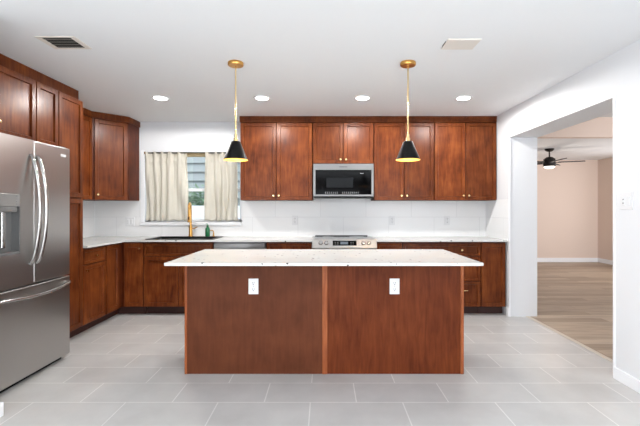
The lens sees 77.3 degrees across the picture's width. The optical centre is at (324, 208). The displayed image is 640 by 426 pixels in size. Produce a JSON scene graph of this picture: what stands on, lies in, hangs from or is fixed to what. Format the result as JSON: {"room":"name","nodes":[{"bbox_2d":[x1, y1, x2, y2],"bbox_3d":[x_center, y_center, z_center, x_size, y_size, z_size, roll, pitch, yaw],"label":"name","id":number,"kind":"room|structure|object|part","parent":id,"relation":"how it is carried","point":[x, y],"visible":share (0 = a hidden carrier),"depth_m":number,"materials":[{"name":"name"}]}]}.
{"room":"kitchen","nodes":[
{"label":"kitchen","id":0,"kind":"room"},
{"bbox_2d":[139,122,241,225],"bbox_3d":[-0.565,0.048,5.465,5.483,2.440,0.150,0,0,0],"label":"wall","id":1,"kind":"structure","parent":0,"point":[153,136],"depth_m":5.39,"materials":[{"name":"white paint"}]},
{"bbox_2d":[85,117,138,200],"bbox_3d":[-2.792,-0.603,5.082,0.604,0.985,0.593,0,0,0],"label":"upper cabinet","id":2,"kind":"object","parent":1,"relation":"attached to","point":[115,144],"visible":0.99,"depth_m":4.97,"materials":[{"name":"brown wood"}]},
{"bbox_3d":[-2.629,-0.597,4.931,0.020,0.967,0.374,0,0,45],"label":"door","id":3,"kind":"part","parent":2,"relation":"part of","materials":[{"name":"brown wood"}]},
{"bbox_2d":[140,150,241,224],"bbox_3d":[-1.792,-0.284,5.444,1.365,1.008,0.172,0,0,0],"label":"window","id":4,"kind":"structure","parent":1,"relation":"in","point":[194,221],"depth_m":5.38,"materials":[{"name":"white wood"}]},
{"bbox_3d":[-2.446,-0.306,5.385,0.048,0.963,0.014,0,0,0],"label":"casing","id":5,"kind":"part","parent":4,"relation":"part of","materials":[{"name":"white wood"}]},
{"bbox_2d":[144,152,225,153],"bbox_3d":[-1.768,-0.754,5.389,1.313,0.028,0.038,0,0,0],"label":"curtain rod","id":6,"kind":"object","parent":4,"relation":"attached to","point":[144,152],"visible":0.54,"depth_m":5.37,"materials":[{"name":"black"}]},
{"bbox_2d":[145,152,188,220],"bbox_3d":[-2.123,-0.304,5.384,0.580,0.933,0.073,0,0,0],"label":"cafe curtain","id":7,"kind":"object","parent":6,"relation":"hanging from","point":[166,174],"visible":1,"depth_m":5.38,"materials":[{"name":"beige fabric"}]},
{"bbox_3d":[-1.768,-0.754,5.378,1.305,0.013,0.014,0,0,0],"label":"rod","id":8,"kind":"part","parent":6,"relation":"part of","materials":[{"name":"black"}]},
{"bbox_2d":[204,151,237,220],"bbox_3d":[-1.394,-0.305,5.387,0.446,0.933,0.067,0,0,0],"label":"cafe curtain","id":9,"kind":"object","parent":6,"relation":"hanging from","point":[221,176],"visible":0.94,"depth_m":5.38,"materials":[{"name":"beige fabric"}]},
{"bbox_3d":[-1.792,0.198,5.419,1.365,0.045,0.122,0,0,0],"label":"sill","id":10,"kind":"part","parent":4,"relation":"part of","materials":[{"name":"white wood"}]},
{"bbox_2d":[187,153,204,156],"bbox_3d":[-1.768,-0.735,5.450,1.285,0.052,0.052,0,0,0],"label":"rolled shade","id":11,"kind":"object","parent":4,"relation":"attached to","point":[188,154],"visible":0.13,"depth_m":5.43,"materials":[{"name":"beige fabric"}]},
{"bbox_2d":[240,123,312,200],"bbox_3d":[-0.608,-0.599,5.200,0.913,0.978,0.378,0,0,0],"label":"upper cabinet","id":12,"kind":"object","parent":1,"relation":"attached to","point":[279,165],"visible":0.99,"depth_m":5.05,"materials":[{"name":"brown wood"}]},
{"bbox_3d":[-0.835,-0.601,5.050,0.448,0.975,0.020,0,0,0],"label":"door","id":13,"kind":"part","parent":12,"relation":"part of","materials":[{"name":"brown wood"}]},
{"bbox_3d":[-0.379,-0.601,5.050,0.448,0.975,0.020,0,0,0],"label":"door","id":14,"kind":"part","parent":12,"relation":"part of","materials":[{"name":"brown wood"}]},
{"bbox_2d":[240,116,496,123],"bbox_3d":[0.552,-1.133,5.213,3.244,0.077,0.351,0,0,0],"label":"crown molding","id":15,"kind":"structure","parent":12,"relation":"attached to","point":[243,119],"depth_m":5.04,"materials":[{"name":"brown wood"}]},
{"bbox_2d":[94,198,485,235],"bbox_3d":[-0.465,0.113,5.386,5.283,0.530,0.010,0,0,0],"label":"backsplash","id":16,"kind":"structure","parent":1,"relation":"attached to","point":[367,217],"depth_m":5.38,"materials":[{"name":"white tile"}]},
{"bbox_2d":[126,217,134,225],"bbox_3d":[-2.615,0.168,5.377,0.120,0.120,0.010,0,0,0],"label":"light switch","id":17,"kind":"object","parent":16,"relation":"attached to","point":[130,221],"visible":1,"depth_m":5.38,"materials":[{"name":"white plastic"}]},
{"bbox_2d":[292,216,297,224],"bbox_3d":[-0.398,0.153,5.377,0.076,0.120,0.010,0,0,0],"label":"wall outlet","id":18,"kind":"object","parent":16,"relation":"attached to","point":[294,218],"visible":1,"depth_m":5.38,"materials":[{"name":"white plastic"}]},
{"bbox_2d":[389,216,394,224],"bbox_3d":[0.910,0.153,5.377,0.076,0.120,0.010,0,0,0],"label":"wall outlet","id":19,"kind":"object","parent":16,"relation":"attached to","point":[391,218],"visible":1,"depth_m":5.38,"materials":[{"name":"white plastic"}]},
{"bbox_2d":[444,216,449,224],"bbox_3d":[1.651,0.153,5.377,0.076,0.120,0.010,0,0,0],"label":"wall outlet","id":20,"kind":"object","parent":16,"relation":"attached to","point":[446,218],"visible":1,"depth_m":5.38,"materials":[{"name":"white plastic"}]},
{"bbox_2d":[313,123,372,163],"bbox_3d":[0.236,-0.829,5.200,0.768,0.518,0.378,0,0,0],"label":"upper cabinet","id":21,"kind":"object","parent":1,"relation":"attached to","point":[333,143],"visible":0.98,"depth_m":5.05,"materials":[{"name":"brown wood"}]},
{"bbox_3d":[0.045,-0.831,5.050,0.376,0.515,0.020,0,0,0],"label":"door","id":22,"kind":"part","parent":21,"relation":"part of","materials":[{"name":"brown wood"}]},
{"bbox_2d":[313,164,373,198],"bbox_3d":[0.236,-0.351,5.181,0.756,0.428,0.395,0,0,0],"label":"microwave","id":23,"kind":"object","parent":21,"relation":"attached to","point":[330,181],"visible":1,"depth_m":4.99,"materials":[{"name":"grey metal"}]},
{"bbox_3d":[0.236,-0.334,5.000,0.700,0.310,0.022,0,0,0],"label":"glass panel","id":24,"kind":"part","parent":23,"relation":"part of","materials":[{"name":"black glass"}]},
{"bbox_3d":[0.428,-0.831,5.050,0.376,0.515,0.020,0,0,0],"label":"door","id":25,"kind":"part","parent":21,"relation":"part of","materials":[{"name":"brown wood"}]},
{"bbox_2d":[371,123,433,200],"bbox_3d":[1.003,-0.599,5.200,0.760,0.978,0.378,0,0,0],"label":"upper cabinet","id":26,"kind":"object","parent":1,"relation":"attached to","point":[394,180],"visible":0.97,"depth_m":5.05,"materials":[{"name":"brown wood"}]},
{"bbox_3d":[0.814,-0.601,5.050,0.372,0.975,0.020,0,0,0],"label":"door","id":27,"kind":"part","parent":26,"relation":"part of","materials":[{"name":"brown wood"}]},
{"bbox_3d":[1.193,-0.601,5.050,0.372,0.975,0.020,0,0,0],"label":"door","id":28,"kind":"part","parent":26,"relation":"part of","materials":[{"name":"brown wood"}]},
{"bbox_2d":[431,123,495,200],"bbox_3d":[1.778,-0.599,5.200,0.785,0.978,0.378,0,0,0],"label":"upper cabinet","id":29,"kind":"object","parent":1,"relation":"attached to","point":[464,153],"visible":0.96,"depth_m":5.05,"materials":[{"name":"brown wood"}]},
{"bbox_3d":[1.583,-0.601,5.050,0.384,0.975,0.020,0,0,0],"label":"door","id":30,"kind":"part","parent":29,"relation":"part of","materials":[{"name":"brown wood"}]},
{"bbox_3d":[1.975,-0.601,5.050,0.384,0.975,0.020,0,0,0],"label":"door","id":31,"kind":"part","parent":29,"relation":"part of","materials":[{"name":"brown wood"}]},
{"bbox_2d":[0,0,639,121],"bbox_3d":[-0.398,-1.226,-0.280,5.816,0.132,11.640,0,0,0],"label":"ceiling","id":32,"kind":"structure","parent":0,"point":[310,57],"depth_m":2.98,"materials":[{"name":"white paint"}]},
{"bbox_2d":[34,36,91,48],"bbox_3d":[-1.832,-1.167,2.815,0.270,0.011,0.210,0,0,0],"label":"ceiling vent","id":33,"kind":"object","parent":32,"relation":"in","point":[56,42],"visible":1,"depth_m":2.81,"materials":[{"name":"white metal"}]},
{"bbox_2d":[151,95,169,100],"bbox_3d":[-1.730,-1.169,4.220,0.184,0.009,0.184,0,0,0],"label":"recessed light","id":34,"kind":"object","parent":32,"relation":"in","point":[156,97],"visible":1,"depth_m":4.22,"materials":[{"name":"white"}]},
{"bbox_2d":[223,60,247,161],"bbox_3d":[-0.710,-0.781,3.200,0.195,0.782,0.195,0,0,0],"label":"pendant light","id":35,"kind":"object","parent":32,"relation":"hanging from","point":[235,152],"visible":1,"depth_m":3.16,"materials":[{"name":"black metal"},{"name":"brushed gold"},{"name":"pale gold"}]},
{"bbox_3d":[-0.710,-0.467,3.200,0.192,0.147,0.192,0,0,0],"label":"lamp shade","id":36,"kind":"part","parent":35,"relation":"part of","materials":[{"name":"black metal"}]},
{"bbox_3d":[-0.710,-0.844,3.200,0.036,0.616,0.036,0,0,0],"label":"rod","id":37,"kind":"part","parent":35,"relation":"part of","materials":[{"name":"gold metal"}]},
{"bbox_2d":[253,95,270,100],"bbox_3d":[-0.659,-1.169,4.220,0.184,0.009,0.184,0,0,0],"label":"recessed light","id":38,"kind":"object","parent":32,"relation":"in","point":[260,97],"visible":1,"depth_m":4.22,"materials":[{"name":"white"}]},
{"bbox_2d":[354,95,370,100],"bbox_3d":[0.401,-1.169,4.220,0.184,0.009,0.184,0,0,0],"label":"recessed light","id":39,"kind":"object","parent":32,"relation":"in","point":[362,97],"visible":1,"depth_m":4.22,"materials":[{"name":"white"}]},
{"bbox_2d":[396,60,419,161],"bbox_3d":[0.668,-0.781,3.200,0.195,0.782,0.195,0,0,0],"label":"pendant light","id":40,"kind":"object","parent":32,"relation":"hanging from","point":[407,153],"visible":1,"depth_m":3.17,"materials":[{"name":"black metal"}]},
{"bbox_3d":[0.668,-0.467,3.200,0.192,0.147,0.192,0,0,0],"label":"lamp shade","id":41,"kind":"part","parent":40,"relation":"part of","materials":[{"name":"black metal"}]},
{"bbox_3d":[0.668,-0.844,3.200,0.036,0.616,0.036,0,0,0],"label":"rod","id":42,"kind":"part","parent":40,"relation":"part of","materials":[{"name":"gold metal"}]},
{"bbox_2d":[454,95,472,100],"bbox_3d":[1.466,-1.169,4.220,0.184,0.009,0.184,0,0,0],"label":"recessed light","id":43,"kind":"object","parent":32,"relation":"in","point":[466,97],"visible":1,"depth_m":4.22,"materials":[{"name":"white"}]},
{"bbox_2d":[0,262,639,425],"bbox_3d":[1.697,1.318,1.850,10.006,0.100,15.900,0,0,0],"label":"floor","id":44,"kind":"structure","parent":0,"point":[123,369],"depth_m":2.87,"materials":[{"name":"grey tile"}]},
{"bbox_2d":[0,133,71,392],"bbox_3d":[-2.527,0.373,2.987,0.885,1.790,0.845,0,0,0],"label":"refrigerator","id":45,"kind":"object","parent":44,"relation":"on","point":[35,282],"visible":1,"depth_m":2.95,"materials":[{"name":"grey metal"}]},
{"bbox_3d":[-2.192,-0.062,2.732,0.056,0.090,0.227,0,0,0],"label":"control panel","id":46,"kind":"part","parent":45,"relation":"part of","materials":[{"name":"grey metal"}]},
{"bbox_3d":[-2.203,0.021,2.775,0.065,1.065,0.420,0,0,0],"label":"door","id":47,"kind":"part","parent":45,"relation":"part of","materials":[{"name":"silver metal"}]},
{"bbox_3d":[-2.203,0.894,2.987,0.065,0.658,0.845,0,0,0],"label":"freezer drawer","id":48,"kind":"part","parent":45,"relation":"part of","materials":[{"name":"silver metal"}]},
{"bbox_3d":[-2.139,0.623,2.987,0.093,0.046,0.835,0,0,0],"label":"handle","id":49,"kind":"part","parent":45,"relation":"part of","materials":[{"name":"silver metal"}]},
{"bbox_3d":[-2.133,0.003,2.952,0.096,0.823,0.032,0,0,0],"label":"handle","id":50,"kind":"part","parent":45,"relation":"part of","materials":[{"name":"silver metal"}]},
{"bbox_3d":[-2.133,0.003,3.022,0.096,0.823,0.032,0,0,0],"label":"handle","id":51,"kind":"part","parent":45,"relation":"part of","materials":[{"name":"silver metal"}]},
{"bbox_3d":[-2.203,0.021,3.200,0.065,1.065,0.421,0,0,0],"label":"door","id":52,"kind":"part","parent":45,"relation":"part of","materials":[{"name":"silver metal"}]},
{"bbox_2d":[36,81,82,337],"bbox_3d":[-2.752,0.101,3.657,0.705,2.335,0.644,0,0,0],"label":"pantry cabinet","id":53,"kind":"object","parent":44,"relation":"on","point":[70,109],"depth_m":3.83,"materials":[{"name":"brown wood"}]},
{"bbox_3d":[-2.752,-0.804,3.474,0.705,0.525,0.278,0,0,0],"label":"upper cabinet","id":54,"kind":"part","parent":53,"relation":"part of","materials":[{"name":"brown wood"}]},
{"bbox_3d":[-2.410,-0.588,3.797,0.020,0.956,0.357,0,0,0],"label":"door","id":55,"kind":"part","parent":53,"relation":"part of","materials":[{"name":"brown wood"}]},
{"bbox_3d":[-2.410,0.532,3.797,0.020,1.260,0.357,0,0,0],"label":"door","id":56,"kind":"part","parent":53,"relation":"part of","materials":[{"name":"brown wood"}]},
{"bbox_2d":[74,245,105,335],"bbox_3d":[-2.736,0.829,4.187,0.729,0.878,0.408,0,0,0],"label":"base cabinet","id":57,"kind":"object","parent":44,"relation":"on","point":[94,265],"visible":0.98,"depth_m":4.18,"materials":[{"name":"brown wood"}]},
{"bbox_3d":[-2.410,0.484,4.188,0.020,0.150,0.398,0,0,0],"label":"drawer","id":58,"kind":"part","parent":57,"relation":"part of","materials":[{"name":"brown wood"}]},
{"bbox_3d":[-2.410,0.865,4.188,0.020,0.594,0.398,0,0,0],"label":"door","id":59,"kind":"part","parent":57,"relation":"part of","materials":[{"name":"brown wood"}]},
{"bbox_2d":[97,242,146,323],"bbox_3d":[-2.629,0.829,4.886,0.942,0.878,0.985,0,0,0],"label":"base cabinet","id":60,"kind":"object","parent":44,"relation":"on","point":[124,260],"visible":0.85,"depth_m":4.76,"materials":[{"name":"brown wood"}]},
{"bbox_3d":[-2.410,0.785,4.548,0.020,0.753,0.270,0,0,0],"label":"door","id":61,"kind":"part","parent":60,"relation":"part of","materials":[{"name":"brown wood"}]},
{"bbox_3d":[-2.273,0.785,4.770,0.222,0.753,0.020,0,0,0],"label":"door","id":62,"kind":"part","parent":60,"relation":"part of","materials":[{"name":"brown wood"}]},
{"bbox_2d":[83,236,313,247],"bbox_3d":[-1.621,0.379,4.682,2.950,0.021,1.396,0,0,0],"label":"countertop","id":63,"kind":"structure","parent":60,"relation":"on","point":[88,242],"depth_m":4.83,"materials":[{"name":"white stone"}]},
{"bbox_2d":[145,236,222,239],"bbox_3d":[-1.745,0.468,5.043,0.820,0.217,0.485,0,0,0],"label":"sink","id":64,"kind":"object","parent":63,"relation":"in","point":[160,237],"visible":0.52,"depth_m":5.21,"materials":[{"name":"black metal"}]},
{"bbox_2d":[187,202,196,236],"bbox_3d":[-1.746,0.136,5.183,0.115,0.446,0.190,0,0,15],"label":"faucet","id":65,"kind":"object","parent":63,"relation":"on","point":[189,219],"visible":1,"depth_m":5.23,"materials":[{"name":"gold metal"}]},
{"bbox_2d":[205,224,209,235],"bbox_3d":[-1.535,0.275,5.250,0.062,0.168,0.063,0,0,0],"label":"soap bottle","id":66,"kind":"object","parent":63,"relation":"on","point":[207,229],"visible":1,"depth_m":5.23,"materials":[{"name":"green"}]},
{"bbox_2d":[144,242,213,312],"bbox_3d":[-1.740,0.829,5.053,0.829,0.878,0.644,0,0,0],"label":"base cabinet","id":67,"kind":"object","parent":44,"relation":"on","point":[164,286],"visible":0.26,"depth_m":4.77,"materials":[{"name":"brown wood"}]},
{"bbox_3d":[-1.946,0.865,4.770,0.408,0.594,0.020,0,0,0],"label":"door","id":68,"kind":"part","parent":67,"relation":"part of","materials":[{"name":"brown wood"}]},
{"bbox_3d":[-1.740,0.485,4.770,0.820,0.148,0.020,0,0,0],"label":"false drawer","id":69,"kind":"part","parent":67,"relation":"part of","materials":[{"name":"brown wood"}]},
{"bbox_3d":[-1.534,0.865,4.770,0.408,0.594,0.020,0,0,0],"label":"door","id":70,"kind":"part","parent":67,"relation":"part of","materials":[{"name":"brown wood"}]},
{"bbox_2d":[214,242,265,248],"bbox_3d":[-1.011,0.830,5.033,0.618,0.877,0.654,0,0,0],"label":"dishwasher","id":71,"kind":"object","parent":44,"relation":"on","point":[217,245],"visible":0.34,"depth_m":4.74,"materials":[{"name":"grey metal"}]},
{"bbox_3d":[-1.010,0.813,4.766,0.608,0.690,0.043,0,0,0],"label":"door","id":72,"kind":"part","parent":71,"relation":"part of","materials":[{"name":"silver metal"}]},
{"bbox_2d":[266,242,311,248],"bbox_3d":[-0.422,0.829,5.053,0.543,0.878,0.644,0,0,0],"label":"base cabinet","id":73,"kind":"object","parent":44,"relation":"on","point":[269,245],"visible":0.04,"depth_m":4.77,"materials":[{"name":"brown wood"}]},
{"bbox_2d":[164,249,483,373],"bbox_3d":[-0.004,0.818,3.207,2.181,0.900,0.959,0,0,0],"label":"kitchen island","id":74,"kind":"object","parent":44,"relation":"on","point":[313,311],"visible":1,"depth_m":3.08,"materials":[{"name":"brown wood"}]},
{"bbox_2d":[248,279,257,293],"bbox_3d":[-0.546,0.594,3.071,0.076,0.120,0.010,0,0,0],"label":"wall outlet","id":75,"kind":"object","parent":74,"relation":"attached to","point":[252,283],"visible":1,"depth_m":3.07,"materials":[{"name":"white plastic"}]},
{"bbox_3d":[-0.537,0.830,3.081,1.038,0.877,0.012,0,0,0],"label":"panel","id":76,"kind":"part","parent":74,"relation":"part of","materials":[{"name":"brown wood"}]},
{"bbox_2d":[164,249,483,265],"bbox_3d":[-0.004,0.379,3.193,2.181,0.021,0.933,0,0,0],"label":"island countertop","id":77,"kind":"structure","parent":74,"relation":"on","point":[206,257],"depth_m":2.97,"materials":[{"name":"white stone"}]},
{"bbox_3d":[0.533,0.830,3.081,1.022,0.877,0.012,0,0,0],"label":"panel","id":78,"kind":"part","parent":74,"relation":"part of","materials":[{"name":"brown wood"}]},
{"bbox_2d":[390,279,399,293],"bbox_3d":[0.538,0.594,3.071,0.076,0.120,0.010,0,0,0],"label":"wall outlet","id":79,"kind":"object","parent":74,"relation":"attached to","point":[394,283],"visible":1,"depth_m":3.07,"materials":[{"name":"white plastic"}]},
{"bbox_2d":[312,235,376,248],"bbox_3d":[0.235,0.794,5.005,0.758,0.888,0.741,0,0,0],"label":"range","id":80,"kind":"object","parent":44,"relation":"on","point":[318,241],"visible":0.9,"depth_m":4.69,"materials":[{"name":"grey metal"}]},
{"bbox_3d":[0.225,0.356,5.356,0.698,0.013,0.032,0,0,0],"label":"trim","id":81,"kind":"part","parent":80,"relation":"part of","materials":[{"name":"grey metal"}]},
{"bbox_2d":[313,236,371,237],"bbox_3d":[0.235,0.368,5.055,0.754,0.013,0.620,0,0,0],"label":"cooktop","id":82,"kind":"object","parent":80,"relation":"in","point":[314,236],"depth_m":5.09,"materials":[{"name":"black glass"}]},
{"bbox_2d":[377,242,401,248],"bbox_3d":[0.772,0.829,5.053,0.309,0.878,0.644,0,0,0],"label":"base cabinet","id":83,"kind":"object","parent":44,"relation":"on","point":[380,245],"visible":0.03,"depth_m":4.77,"materials":[{"name":"brown wood"}]},
{"bbox_2d":[371,236,507,241],"bbox_3d":[1.392,0.379,5.051,1.550,0.021,0.658,0,0,0],"label":"countertop","id":84,"kind":"structure","parent":83,"relation":"on","point":[379,238],"depth_m":4.83,"materials":[{"name":"white stone"}]},
{"bbox_2d":[402,242,479,312],"bbox_3d":[1.395,0.829,5.051,0.931,0.878,0.648,0,0,0],"label":"base cabinet","id":85,"kind":"object","parent":44,"relation":"on","point":[471,250],"visible":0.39,"depth_m":4.77,"materials":[{"name":"brown wood"}]},
{"bbox_3d":[1.396,0.487,4.770,0.922,0.144,0.020,0,0,0],"label":"drawer","id":86,"kind":"part","parent":85,"relation":"part of","materials":[{"name":"brown wood"}]},
{"bbox_3d":[1.396,1.014,4.770,0.922,0.295,0.020,0,0,0],"label":"drawer","id":87,"kind":"part","parent":85,"relation":"part of","materials":[{"name":"brown wood"}]},
{"bbox_3d":[1.396,0.713,4.770,0.922,0.292,0.020,0,0,0],"label":"drawer","id":88,"kind":"part","parent":85,"relation":"part of","materials":[{"name":"brown wood"}]},
{"bbox_2d":[478,242,504,312],"bbox_3d":[2.011,0.829,5.067,0.295,0.878,0.615,0,0,0],"label":"base cabinet","id":89,"kind":"object","parent":44,"relation":"on","point":[492,254],"visible":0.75,"depth_m":4.77,"materials":[{"name":"brown wood"}]},
{"bbox_2d":[526,316,612,362],"bbox_3d":[2.395,1.266,3.870,0.040,0.008,1.700,0,0,0],"label":"trim","id":90,"kind":"structure","parent":44,"relation":"on","point":[531,318],"depth_m":3.84,"materials":[{"name":"beige"}]},
{"bbox_2d":[537,160,597,257],"bbox_3d":[4.605,0.048,9.635,4.190,2.440,0.130,0,0,0],"label":"wall","id":91,"kind":"structure","parent":0,"point":[567,192],"depth_m":9.57,"materials":[{"name":"beige paint"}]},
{"bbox_2d":[537,258,612,264],"bbox_3d":[4.526,1.218,5.236,4.032,0.100,8.672,0,0,0],"label":"baseboard","id":92,"kind":"structure","parent":91,"relation":"attached to","point":[600,260],"depth_m":9.55,"materials":[{"name":"white wood"}]},
{"bbox_2d":[496,39,639,379],"bbox_3d":[2.344,-0.172,1.875,0.333,2.880,15.650,0,0,0],"label":"wall","id":93,"kind":"structure","parent":0,"point":[618,73],"depth_m":3.40,"materials":[{"name":"white paint"}]},
{"bbox_2d":[486,199,507,239],"bbox_3d":[2.173,0.131,5.053,0.010,0.495,0.656,0,0,0],"label":"backsplash","id":94,"kind":"structure","parent":93,"relation":"attached to","point":[496,210],"depth_m":5.01,"materials":[{"name":"white tile"}]},
{"bbox_2d":[508,94,615,366],"bbox_3d":[2.180,0.203,3.857,0.018,2.130,1.730,0,0,0],"label":"trim","id":95,"kind":"structure","parent":93,"relation":"attached to","point":[613,96],"depth_m":3.05,"materials":[{"name":"white wood"}]},
{"bbox_2d":[506,307,639,392],"bbox_3d":[2.171,1.218,-0.590,0.016,0.100,10.720,0,0,0],"label":"baseboard","id":96,"kind":"structure","parent":93,"relation":"attached to","point":[619,375],"depth_m":2.87,"materials":[{"name":"white"}]},
{"bbox_2d":[620,192,632,209],"bbox_3d":[2.172,-0.057,2.880,0.012,0.124,0.120,0,0,0],"label":"light switch","id":97,"kind":"object","parent":93,"relation":"attached to","point":[626,199],"visible":1,"depth_m":2.87,"materials":[{"name":"white plastic"}]},
{"bbox_2d":[537,138,612,159],"bbox_3d":[4.605,-1.232,8.160,4.190,0.120,3.280,0,0,0],"label":"ceiling","id":98,"kind":"structure","parent":0,"point":[569,148],"depth_m":7.75,"materials":[{"name":"white paint"}]},
{"bbox_2d":[537,148,584,168],"bbox_3d":[4.370,-0.980,7.776,1.150,0.385,1.137,0,0,0],"label":"ceiling fan","id":99,"kind":"object","parent":98,"relation":"hanging from","point":[549,162],"visible":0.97,"depth_m":7.72,"materials":[{"name":"black metal"}]},
{"bbox_3d":[4.385,-0.919,7.800,0.220,0.185,0.220,0,0,0],"label":"motor","id":100,"kind":"part","parent":99,"relation":"part of","materials":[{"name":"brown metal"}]},
{"bbox_3d":[4.720,-0.907,7.644,0.440,0.032,0.123,0,0,25],"label":"blade","id":101,"kind":"part","parent":99,"relation":"part of","materials":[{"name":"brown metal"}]},
{"bbox_2d":[538,117,612,137],"bbox_3d":[4.605,-1.390,6.560,4.190,0.444,0.120,0,0,0],"label":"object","id":102,"kind":"structure","parent":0,"point":[599,127],"depth_m":6.50,"materials":[{"name":"beige paint"}]},
{"bbox_2d":[598,157,612,259],"bbox_3d":[6.620,-0.112,5.210,0.160,2.760,8.720,0,0,0],"label":"wall","id":103,"kind":"structure","parent":0,"point":[605,166],"depth_m":9.31,"materials":[{"name":"beige paint"}]},
{"bbox_2d":[600,112,612,116],"bbox_3d":[4.605,-1.552,3.675,4.190,0.120,5.650,0,0,0],"label":"ceiling","id":104,"kind":"structure","parent":0,"point":[609,114],"depth_m":6.38,"materials":[{"name":"white paint"}]},
{"bbox_3d":[-3.181,0.048,3.915,0.150,2.440,2.950,0,0,0],"label":"wall","id":105,"kind":"structure","parent":0,"visible":0},
{"bbox_2d":[0,65,35,140],"bbox_3d":[-2.738,-0.804,2.899,0.734,0.525,0.868,0,0,0],"label":"upper cabinet","id":106,"kind":"object","parent":105,"relation":"attached to","point":[17,91],"visible":0.87,"depth_m":3.15,"materials":[{"name":"brown wood"}]},
{"bbox_2d":[0,53,139,127],"bbox_3d":[-2.771,-1.119,3.927,0.668,0.103,2.924,0,0,0],"label":"crown molding","id":107,"kind":"structure","parent":106,"relation":"attached to","point":[5,61],"depth_m":3.61,"materials":[{"name":"brown wood"}]},
{"bbox_2d":[81,114,91,199],"bbox_3d":[-2.922,-0.603,4.384,0.363,0.985,0.798,0,0,0],"label":"upper cabinet","id":108,"kind":"object","parent":105,"relation":"attached to","point":[87,121],"visible":0.05,"depth_m":4.70,"materials":[{"name":"brown wood"}]},
{"bbox_2d":[83,200,93,237],"bbox_3d":[-3.102,0.123,4.681,0.010,0.510,1.401,0,0,0],"label":"backsplash","id":109,"kind":"structure","parent":105,"relation":"attached to","point":[88,206],"depth_m":5.25,"materials":[{"name":"white tile"}]},
{"label":"outside","id":110,"kind":"structure","parent":0,"visible":0},
{"bbox_3d":[-3.000,1.618,13.775,18.000,0.100,16.450,0,0,0],"label":"ground","id":111,"kind":"structure","parent":110,"visible":0},
{"bbox_2d":[188,184,203,205],"bbox_3d":[-2.545,0.535,8.103,1.268,2.107,0.834,0,0,0],"label":"shrub","id":112,"kind":"object","parent":111,"relation":"on","point":[192,197],"visible":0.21,"depth_m":8.01,"materials":[{"name":"green plant"}]},
{"bbox_2d":[187,157,239,205],"bbox_3d":[-3.500,-0.782,10.985,9.000,4.700,4.030,0,0,0],"label":"neighbouring house","id":113,"kind":"structure","parent":111,"relation":"on","point":[195,165],"depth_m":9.00,"materials":[{"name":"grey"}]},
{"bbox_2d":[192,206,239,218],"bbox_3d":[-3.250,0.728,7.450,5.500,1.680,0.100,0,0,0],"label":"fence","id":114,"kind":"object","parent":111,"relation":"on","point":[197,211],"visible":0.02,"depth_m":7.40,"materials":[{"name":"white"}]},
{"bbox_3d":[-2.620,0.048,-1.755,1.271,2.440,8.390,0,0,0],"label":"wall","id":115,"kind":"structure","parent":0,"visible":0},
{"bbox_2d":[0,402,3,416],"bbox_3d":[-2.284,1.226,-1.747,0.632,0.085,8.406,0,0,0],"label":"baseboard","id":116,"kind":"structure","parent":115,"relation":"attached to","point":[1,403],"depth_m":2.44,"materials":[{"name":"white"}]}
]}

